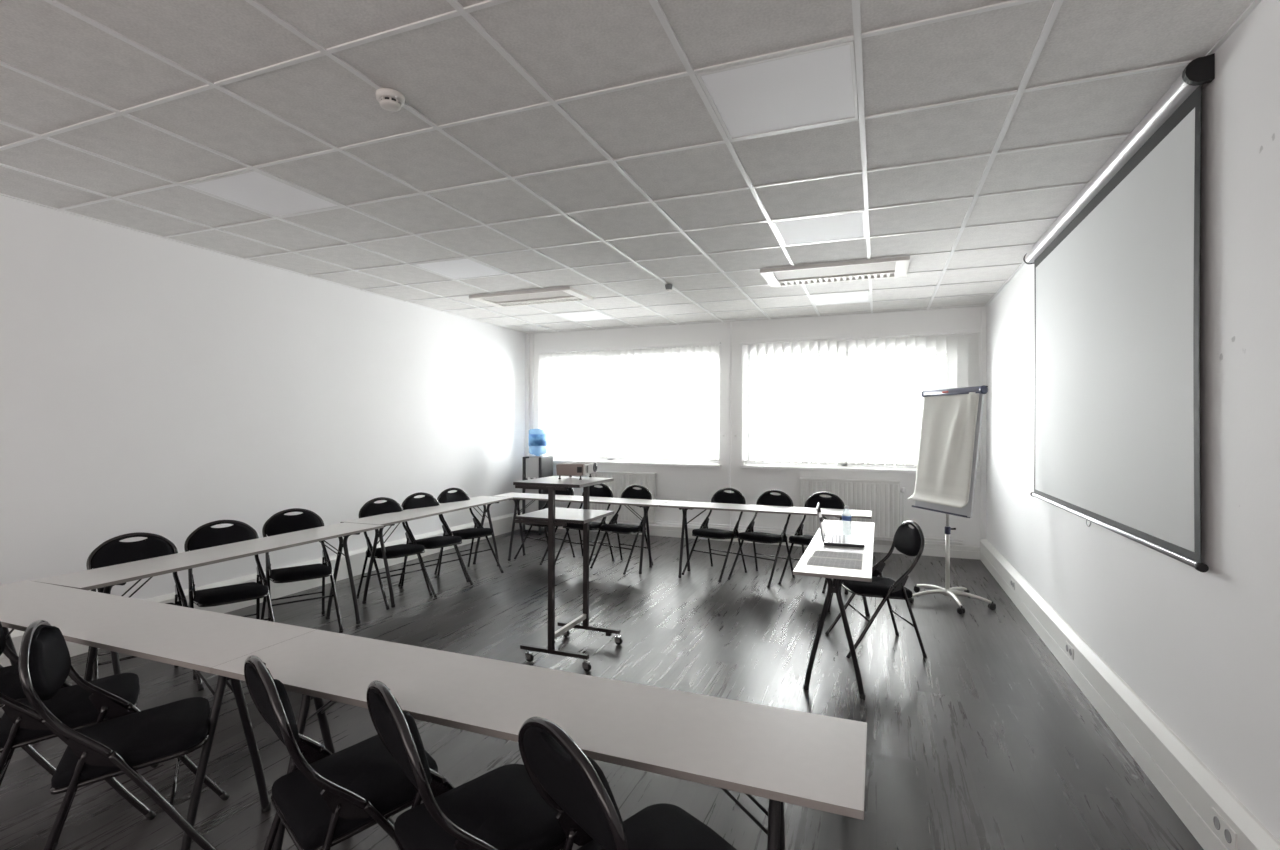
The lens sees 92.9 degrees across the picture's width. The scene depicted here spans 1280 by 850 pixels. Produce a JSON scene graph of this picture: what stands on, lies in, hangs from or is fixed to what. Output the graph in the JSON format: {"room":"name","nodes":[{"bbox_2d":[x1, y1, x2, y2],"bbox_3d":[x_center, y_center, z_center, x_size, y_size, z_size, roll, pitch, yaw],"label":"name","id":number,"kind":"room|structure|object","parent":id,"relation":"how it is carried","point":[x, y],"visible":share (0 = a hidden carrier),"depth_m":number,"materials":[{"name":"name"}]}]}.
{"room":"meeting room","nodes":[
{"label":"meeting room","id":0,"kind":"room"},
{"bbox_2d":[0,195,524,630],"bbox_3d":[-3.519,0.057,4.427,0.120,2.838,10.320,0,0,21],"label":"wall","id":1,"kind":"structure","parent":0,"point":[169,389],"depth_m":4.72,"materials":[{"name":"white paint"}]},
{"bbox_2d":[0,511,521,666],"bbox_3d":[-3.466,1.356,4.332,0.055,0.240,9.950,0,0,21],"label":"baseboard","id":2,"kind":"structure","parent":1,"relation":"attached to","point":[502,524],"depth_m":5.52,"materials":[{"name":"white plastic"}]},
{"bbox_2d":[0,529,1203,849],"bbox_3d":[-0.696,1.534,3.317,6.195,0.100,10.320,0,0,21],"label":"floor","id":3,"kind":"structure","parent":0,"point":[984,741],"depth_m":3.33,"materials":[{"name":"grey wood"}]},
{"bbox_2d":[0,664,55,775],"bbox_3d":[-2.633,1.056,2.484,0.534,0.851,0.459,0,0,-38],"label":"folding chair","id":4,"kind":"object","parent":3,"relation":"on","point":[10,684],"visible":0.17,"depth_m":2.41,"materials":[{"name":"black"}]},
{"bbox_2d":[0,622,158,819],"bbox_3d":[-2.166,1.057,2.304,0.534,0.851,0.459,0,0,-37],"label":"folding chair","id":5,"kind":"object","parent":3,"relation":"on","point":[21,725],"visible":0.62,"depth_m":2.22,"materials":[{"name":"black"}]},
{"bbox_2d":[19,620,229,849],"bbox_3d":[-1.726,1.058,2.083,0.534,0.851,0.459,0,0,-34],"label":"folding chair","id":6,"kind":"object","parent":3,"relation":"on","point":[133,739],"visible":0.99,"depth_m":1.98,"materials":[{"name":"black"}]},
{"bbox_2d":[84,532,203,690],"bbox_3d":[-2.779,1.057,3.393,0.534,0.851,0.459,0,0,41],"label":"folding chair","id":7,"kind":"object","parent":3,"relation":"on","point":[112,551],"visible":0.46,"depth_m":3.51,"materials":[{"name":"black"}]},
{"bbox_2d":[0,580,316,849],"bbox_3d":[-2.209,1.125,2.479,1.955,0.705,0.395,0,0,21],"label":"folding table","id":8,"kind":"object","parent":3,"relation":"on","point":[199,640],"visible":0.75,"depth_m":2.31,"materials":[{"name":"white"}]},
{"bbox_2d":[31,522,383,680],"bbox_3d":[-2.503,1.126,3.861,0.395,0.705,1.955,0,0,20],"label":"folding table","id":9,"kind":"object","parent":3,"relation":"on","point":[102,579],"visible":0.69,"depth_m":3.57,"materials":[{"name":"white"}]},
{"bbox_2d":[184,520,274,678],"bbox_3d":[-2.612,1.059,3.876,0.459,0.851,0.534,0,0,-45],"label":"folding chair","id":10,"kind":"object","parent":3,"relation":"on","point":[204,536],"visible":0.75,"depth_m":3.93,"materials":[{"name":"black"}]},
{"bbox_2d":[261,508,342,630],"bbox_3d":[-2.477,1.060,4.431,0.459,0.851,0.534,0,0,-40],"label":"folding chair","id":11,"kind":"object","parent":3,"relation":"on","point":[278,523],"visible":0.88,"depth_m":4.49,"materials":[{"name":"black"}]},
{"bbox_2d":[244,655,437,849],"bbox_3d":[-0.853,1.061,1.823,0.534,0.851,0.459,0,0,-44],"label":"folding chair","id":12,"kind":"object","parent":3,"relation":"on","point":[325,799],"visible":0.92,"depth_m":1.70,"materials":[{"name":"black"}]},
{"bbox_2d":[357,497,436,609],"bbox_3d":[-2.091,1.063,5.207,0.534,0.851,0.459,0,0,37],"label":"folding chair","id":13,"kind":"object","parent":3,"relation":"on","point":[369,508],"visible":0.91,"depth_m":5.21,"materials":[{"name":"black metal"}]},
{"bbox_2d":[340,496,512,607],"bbox_3d":[-1.890,1.132,5.729,0.395,0.705,1.955,0,0,20],"label":"folding table","id":14,"kind":"object","parent":3,"relation":"on","point":[388,519],"visible":0.88,"depth_m":5.28,"materials":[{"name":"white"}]},
{"bbox_2d":[398,492,472,595],"bbox_3d":[-1.890,1.065,5.612,0.534,0.851,0.459,0,0,36],"label":"folding chair","id":15,"kind":"object","parent":3,"relation":"on","point":[428,500],"visible":0.76,"depth_m":5.63,"materials":[{"name":"black metal"}]},
{"bbox_2d":[366,680,565,849],"bbox_3d":[-0.421,1.062,1.633,0.534,0.851,0.459,0,0,-38],"label":"folding chair","id":16,"kind":"object","parent":3,"relation":"on","point":[501,808],"visible":0.95,"depth_m":1.57,"materials":[{"name":"black fabric"}]},
{"bbox_2d":[434,488,503,581],"bbox_3d":[-1.711,1.066,6.068,0.534,0.851,0.459,0,0,34],"label":"folding chair","id":17,"kind":"object","parent":3,"relation":"on","point":[478,531],"visible":0.8,"depth_m":6.09,"materials":[{"name":"black metal"}]},
{"bbox_2d":[522,456,552,534],"bbox_3d":[-1.419,0.961,8.413,0.300,1.062,0.350,0,0,21],"label":"water cooler","id":18,"kind":"object","parent":3,"relation":"on","point":[533,467],"visible":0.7,"depth_m":8.29,"materials":[{"name":"grey plastic"}]},
{"bbox_2d":[529,429,546,455],"bbox_3d":[-1.413,0.241,8.423,0.258,0.375,0.258,0,0,21],"label":"water jug","id":19,"kind":"object","parent":18,"relation":"on","point":[537,437],"visible":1,"depth_m":8.31,"materials":[{"name":"blue plastic"}]},
{"bbox_2d":[211,629,866,849],"bbox_3d":[-0.388,1.130,1.766,1.955,0.705,0.395,0,0,21],"label":"folding table","id":20,"kind":"object","parent":3,"relation":"on","point":[778,755],"visible":0.91,"depth_m":1.64,"materials":[{"name":"grey laminate"}]},
{"bbox_2d":[514,487,574,564],"bbox_3d":[-1.055,1.070,6.795,0.459,0.851,0.534,0,0,40],"label":"folding chair","id":21,"kind":"object","parent":3,"relation":"on","point":[569,491],"visible":0.23,"depth_m":6.82,"materials":[{"name":"black metal"}]},
{"bbox_2d":[513,476,622,671],"bbox_3d":[-0.460,0.924,3.984,0.545,1.125,0.513,0,0,21],"label":"cart","id":22,"kind":"object","parent":3,"relation":"on","point":[555,516],"visible":1,"depth_m":3.84,"materials":[{"name":"black metal"}]},
{"bbox_2d":[513,476,613,487],"bbox_3d":[-0.491,0.371,3.998,0.470,0.020,0.510,0,0,21],"label":"shelf","id":23,"kind":"object","parent":22,"relation":"attached to","point":[551,481],"depth_m":3.84,"materials":[{"name":"white laminate"}]},
{"bbox_2d":[515,507,613,523],"bbox_3d":[-0.484,0.591,3.999,0.487,0.020,0.460,0,0,21],"label":"shelf","id":24,"kind":"object","parent":22,"relation":"attached to","point":[567,515],"depth_m":3.90,"materials":[{"name":"white laminate"}]},
{"bbox_2d":[556,462,596,479],"bbox_3d":[-0.420,0.309,4.137,0.223,0.106,0.274,0,0,13],"label":"projector","id":25,"kind":"object","parent":22,"relation":"on","point":[570,469],"visible":1,"depth_m":4.02,"materials":[{"name":"beige plastic"}]},
{"bbox_2d":[494,492,669,573],"bbox_3d":[-0.660,1.138,6.523,1.955,0.705,0.395,0,0,22],"label":"folding table","id":26,"kind":"object","parent":3,"relation":"on","point":[644,503],"visible":0.95,"depth_m":6.41,"materials":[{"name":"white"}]},
{"bbox_2d":[555,484,613,564],"bbox_3d":[-0.596,1.071,6.578,0.459,0.851,0.534,0,0,31],"label":"folding chair","id":27,"kind":"object","parent":3,"relation":"on","point":[604,491],"visible":0.63,"depth_m":6.62,"materials":[{"name":"black metal"}]},
{"bbox_2d":[590,485,652,574],"bbox_3d":[-0.180,1.072,6.394,0.459,0.851,0.534,0,0,36],"label":"folding chair","id":28,"kind":"object","parent":3,"relation":"on","point":[629,492],"visible":0.8,"depth_m":6.41,"materials":[{"name":"black metal"}]},
{"bbox_2d":[518,717,736,849],"bbox_3d":[0.023,1.063,1.442,0.534,0.851,0.459,0,0,-38],"label":"folding chair","id":29,"kind":"object","parent":3,"relation":"on","point":[568,780],"visible":1,"depth_m":1.35,"materials":[{"name":"black fabric"}]},
{"bbox_2d":[682,488,746,581],"bbox_3d":[0.759,1.075,6.111,0.459,0.851,0.534,0,0,41],"label":"folding chair","id":30,"kind":"object","parent":3,"relation":"on","point":[720,496],"visible":0.94,"depth_m":6.13,"materials":[{"name":"black metal"}]},
{"bbox_2d":[728,490,794,587],"bbox_3d":[1.191,1.076,5.916,0.459,0.851,0.534,0,0,42],"label":"folding chair","id":31,"kind":"object","parent":3,"relation":"on","point":[765,498],"visible":0.86,"depth_m":5.93,"materials":[{"name":"black metal"}]},
{"bbox_2d":[659,501,871,594],"bbox_3d":[1.165,1.143,5.805,1.955,0.705,0.395,0,0,22],"label":"folding table","id":32,"kind":"object","parent":3,"relation":"on","point":[684,506],"visible":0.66,"depth_m":5.82,"materials":[{"name":"white laminate"}]},
{"bbox_2d":[778,492,844,592],"bbox_3d":[1.641,1.078,5.745,0.459,0.851,0.534,0,0,42],"label":"folding chair","id":33,"kind":"object","parent":3,"relation":"on","point":[834,502],"visible":0.65,"depth_m":5.84,"materials":[{"name":"black metal"}]},
{"bbox_2d":[793,520,874,698],"bbox_3d":[1.361,1.141,4.095,0.395,0.705,1.955,0,0,22],"label":"folding table","id":34,"kind":"object","parent":3,"relation":"on","point":[865,529],"visible":0.79,"depth_m":3.40,"materials":[{"name":"white"}]},
{"bbox_2d":[806,557,862,569],"bbox_3d":[1.109,0.785,3.462,0.298,0.002,0.230,0,0,21],"label":"printed sheet","id":35,"kind":"object","parent":34,"relation":"on","point":[814,561],"visible":1,"depth_m":3.44,"materials":[{"name":"white paper"}]},
{"bbox_2d":[812,550,863,559],"bbox_3d":[1.196,0.785,3.674,0.290,0.002,0.190,0,0,21],"label":"printed sheet","id":36,"kind":"object","parent":34,"relation":"on","point":[817,553],"visible":1,"depth_m":3.66,"materials":[{"name":"white paper"}]},
{"bbox_2d":[816,502,864,547],"bbox_3d":[1.346,0.667,4.087,0.299,0.242,0.340,0,0,18],"label":"laptop","id":37,"kind":"object","parent":34,"relation":"on","point":[827,539],"visible":1,"depth_m":4.01,"materials":[{"name":"grey"}]},
{"bbox_2d":[842,506,850,520],"bbox_3d":[1.468,0.682,4.320,0.065,0.214,0.065,0,0,21],"label":"water bottle","id":38,"kind":"object","parent":34,"relation":"on","point":[844,517],"visible":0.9,"depth_m":4.30,"materials":[{"name":"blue plastic"}]},
{"bbox_2d":[825,520,926,658],"bbox_3d":[1.588,1.074,4.115,0.534,0.851,0.459,0,0,0],"label":"folding chair","id":39,"kind":"object","parent":3,"relation":"on","point":[908,541],"visible":0.91,"depth_m":3.97,"materials":[{"name":"black"}]},
{"bbox_2d":[909,385,995,613],"bbox_3d":[2.615,0.593,5.141,0.660,1.814,0.691,0,0,21],"label":"stand","id":40,"kind":"object","parent":3,"relation":"on","point":[966,511],"visible":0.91,"depth_m":5.05,"materials":[{"name":"silver metal"}]},
{"bbox_2d":[912,505,969,517],"bbox_3d":[2.528,0.729,5.136,0.034,0.016,0.670,7,-2,-12],"label":"tray","id":41,"kind":"object","parent":40,"relation":"on","point":[927,507],"depth_m":5.08,"materials":[{"name":"grey metal"}]},
{"bbox_2d":[907,392,978,507],"bbox_3d":[2.548,0.198,5.141,0.174,0.924,0.652,0,0,-12],"label":"paper pad","id":42,"kind":"object","parent":40,"relation":"hanging from","point":[948,422],"visible":1,"depth_m":5.11,"materials":[{"name":"white paper"}]},
{"bbox_2d":[0,0,1261,333],"bbox_3d":[-0.685,-1.400,3.323,6.195,0.108,10.320,0,0,21],"label":"ceiling","id":43,"kind":"structure","parent":0,"point":[580,145],"depth_m":2.83,"materials":[{"name":"tile"}]},
{"bbox_2d":[183,170,341,217],"bbox_3d":[-2.208,-1.355,3.592,0.572,0.008,0.572,0,0,21],"label":"recessed light","id":44,"kind":"object","parent":43,"relation":"in","point":[255,190],"visible":1,"depth_m":3.57,"materials":[{"name":"white plastic"}]},
{"bbox_2d":[375,88,404,110],"bbox_3d":[-1.022,-1.323,2.488,0.112,0.053,0.112,0,0,21],"label":"smoke detector","id":45,"kind":"object","parent":43,"relation":"attached to","point":[389,99],"visible":1,"depth_m":2.46,"materials":[{"name":"white plastic"}]},
{"bbox_2d":[411,258,507,279],"bbox_3d":[-1.552,-1.349,5.268,0.572,0.008,0.572,0,0,21],"label":"recessed light","id":46,"kind":"object","parent":43,"relation":"in","point":[462,268],"visible":1,"depth_m":5.24,"materials":[{"name":"white plastic"}]},
{"bbox_2d":[469,287,592,306],"bbox_3d":[-1.138,-1.333,6.359,1.180,0.036,0.515,0,0,21],"label":"ceiling light","id":47,"kind":"object","parent":43,"relation":"attached to","point":[564,294],"visible":1,"depth_m":6.32,"materials":[{"name":"white metal"}]},
{"bbox_2d":[554,311,614,321],"bbox_3d":[-0.678,-1.341,7.503,0.572,0.008,0.572,0,0,21],"label":"recessed light","id":48,"kind":"object","parent":43,"relation":"in","point":[588,315],"visible":1,"depth_m":7.51,"materials":[{"name":"white"}]},
{"bbox_2d":[665,284,672,290],"bbox_3d":[0.275,-1.309,5.803,0.072,0.059,0.072,0,0,21],"label":"sensor","id":49,"kind":"object","parent":43,"relation":"attached to","point":[668,287],"visible":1,"depth_m":5.78,"materials":[{"name":"grey plastic"}]},
{"bbox_2d":[696,40,857,139],"bbox_3d":[0.586,-1.347,2.498,0.572,0.008,0.572,0,0,21],"label":"recessed light","id":50,"kind":"object","parent":43,"relation":"in","point":[817,86],"visible":1,"depth_m":2.46,"materials":[{"name":"white plastic"}]},
{"bbox_2d":[772,211,865,245],"bbox_3d":[1.242,-1.341,4.175,0.572,0.008,0.572,0,0,21],"label":"recessed light","id":51,"kind":"object","parent":43,"relation":"in","point":[844,226],"visible":1,"depth_m":4.15,"materials":[{"name":"white plastic"}]},
{"bbox_2d":[760,256,909,286],"bbox_3d":[1.688,-1.325,5.290,1.182,0.036,0.585,0,0,21],"label":"ceiling light","id":52,"kind":"object","parent":43,"relation":"attached to","point":[894,267],"visible":1,"depth_m":5.24,"materials":[{"name":"white metal"}]},
{"bbox_2d":[810,291,869,305],"bbox_3d":[2.116,-1.333,6.410,0.572,0.008,0.572,0,0,21],"label":"recessed light","id":53,"kind":"object","parent":43,"relation":"in","point":[863,296],"visible":1,"depth_m":6.40,"materials":[{"name":"white"}]},
{"bbox_2d":[529,307,981,546],"bbox_3d":[1.144,0.081,8.008,5.955,2.838,0.250,0,0,21],"label":"wall","id":54,"kind":"structure","parent":0,"point":[692,484],"depth_m":7.78,"materials":[{"name":"white paint"}]},
{"bbox_2d":[525,334,533,456],"bbox_3d":[-1.625,-0.042,8.931,0.125,2.588,0.050,0,0,21],"label":"trim","id":55,"kind":"structure","parent":54,"relation":"attached to","point":[527,336],"depth_m":8.92,"materials":[{"name":"white"}]},
{"bbox_2d":[585,471,655,523],"bbox_3d":[-0.273,0.986,8.366,1.044,0.680,0.112,0,0,21],"label":"radiator","id":56,"kind":"object","parent":54,"relation":"attached to","point":[622,480],"visible":0.48,"depth_m":8.27,"materials":[{"name":"white metal"}]},
{"bbox_2d":[597,471,655,473],"bbox_3d":[-0.277,0.649,8.353,1.044,0.007,0.084,0,0,21],"label":"grille","id":57,"kind":"object","parent":56,"relation":"attached to","point":[598,472],"depth_m":8.31,"materials":[{"name":"white metal"}]},
{"bbox_2d":[539,342,720,460],"bbox_3d":[-0.207,-0.309,8.332,2.680,1.546,0.135,0,0,21],"label":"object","id":58,"kind":"object","parent":54,"relation":"attached to","point":[651,404],"visible":0.98,"depth_m":8.27,"materials":[{"name":"white"}]},
{"bbox_2d":[553,457,720,467],"bbox_3d":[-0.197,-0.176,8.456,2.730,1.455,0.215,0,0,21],"label":"windowsill","id":59,"kind":"structure","parent":54,"relation":"in","point":[681,463],"depth_m":8.31,"materials":[{"name":"white"}]},
{"bbox_2d":[727,322,731,530],"bbox_3d":[1.155,0.016,7.849,0.054,2.688,0.040,0,0,21],"label":"trim","id":60,"kind":"structure","parent":54,"relation":"attached to","point":[729,421],"depth_m":7.83,"materials":[{"name":"white"}]},
{"bbox_2d":[555,521,979,559],"bbox_3d":[1.090,1.430,7.879,5.845,0.140,0.022,0,0,21],"label":"baseboard","id":61,"kind":"structure","parent":54,"relation":"attached to","point":[956,551],"depth_m":7.18,"materials":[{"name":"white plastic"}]},
{"bbox_2d":[655,520,962,543],"bbox_3d":[1.131,1.310,7.838,5.400,0.048,0.018,0,0,21],"label":"trim","id":62,"kind":"structure","parent":54,"relation":"attached to","point":[657,521],"depth_m":7.69,"materials":[{"name":"white"}]},
{"bbox_2d":[799,478,904,539],"bbox_3d":[2.524,0.999,7.271,1.191,0.690,0.112,0,0,21],"label":"radiator","id":63,"kind":"object","parent":54,"relation":"attached to","point":[880,497],"visible":0.76,"depth_m":7.16,"materials":[{"name":"white metal"}]},
{"bbox_2d":[799,478,899,481],"bbox_3d":[2.494,0.657,7.269,1.134,0.007,0.084,0,0,21],"label":"grille","id":64,"kind":"object","parent":63,"relation":"attached to","point":[801,479],"depth_m":7.29,"materials":[{"name":"white metal"}]},
{"bbox_2d":[741,348,980,474],"bbox_3d":[2.583,-0.169,7.368,2.700,1.455,0.215,0,0,21],"label":"window","id":65,"kind":"structure","parent":54,"relation":"in","point":[755,465],"depth_m":7.46,"materials":[{"name":"white"}]},
{"bbox_2d":[739,329,980,467],"bbox_3d":[2.529,-0.301,7.263,2.705,1.546,0.131,0,0,21],"label":"vertical blind","id":66,"kind":"object","parent":65,"relation":"attached to","point":[962,350],"visible":0.9,"depth_m":7.25,"materials":[{"name":"white fabric"}]},
{"bbox_2d":[980,307,986,538],"bbox_3d":[3.841,-0.027,6.798,0.050,2.588,0.040,0,0,21],"label":"trim","id":67,"kind":"structure","parent":54,"relation":"attached to","point":[983,309],"depth_m":6.78,"materials":[{"name":"white paint"}]},
{"bbox_2d":[986,0,1279,841],"bbox_3d":[2.138,0.073,2.213,0.120,2.838,10.320,0,0,21],"label":"wall","id":68,"kind":"structure","parent":0,"point":[1201,650],"depth_m":2.17,"materials":[{"name":"white paint"}]},
{"bbox_2d":[1011,579,1014,589],"bbox_3d":[3.156,1.347,5.150,0.008,0.064,0.150,0,0,21],"label":"power socket","id":69,"kind":"object","parent":68,"relation":"attached to","point":[1012,581],"visible":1,"depth_m":5.12,"materials":[{"name":"white plastic"}]},
{"bbox_2d":[1065,641,1073,659],"bbox_3d":[2.558,1.341,3.623,0.008,0.064,0.150,0,0,21],"label":"power socket","id":70,"kind":"object","parent":68,"relation":"attached to","point":[1070,651],"visible":1,"depth_m":3.61,"materials":[{"name":"white plastic"}]},
{"bbox_2d":[1023,53,1214,571],"bbox_3d":[2.501,-0.382,3.425,0.084,1.896,2.651,0,0,21],"label":"projection screen","id":71,"kind":"object","parent":68,"relation":"attached to","point":[1117,273],"visible":1,"depth_m":2.79,"materials":[{"name":"grey fabric"}]},
{"bbox_2d":[980,539,1279,849],"bbox_3d":[2.028,1.372,2.182,0.055,0.240,9.950,0,0,21],"label":"baseboard","id":72,"kind":"structure","parent":68,"relation":"attached to","point":[1187,785],"depth_m":2.64,"materials":[{"name":"white plastic"}]},
{"bbox_2d":[1211,807,1236,849],"bbox_3d":[1.926,1.336,2.007,0.008,0.064,0.150,0,0,21],"label":"power socket","id":73,"kind":"object","parent":68,"relation":"attached to","point":[1218,823],"visible":1,"depth_m":2.00,"materials":[{"name":"white plastic"}]},
{"bbox_2d":[1213,816,1219,829],"bbox_3d":[1.939,1.336,2.039,0.008,0.040,0.040,0,0,21],"label":"outlet","id":74,"kind":"object","parent":73,"relation":"attached to","point":[1216,819],"depth_m":2.04,"materials":[{"name":"grey plastic"}]},
{"bbox_2d":[1224,829,1231,842],"bbox_3d":[1.913,1.336,1.974,0.008,0.040,0.040,0,0,21],"label":"outlet","id":75,"kind":"object","parent":73,"relation":"attached to","point":[1227,832],"depth_m":1.97,"materials":[{"name":"grey plastic"}]},
{"label":"outside","id":76,"kind":"structure","parent":0,"visible":0},
{"bbox_2d":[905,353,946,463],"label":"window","id":77,"kind":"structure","parent":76,"point":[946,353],"depth_m":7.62,"materials":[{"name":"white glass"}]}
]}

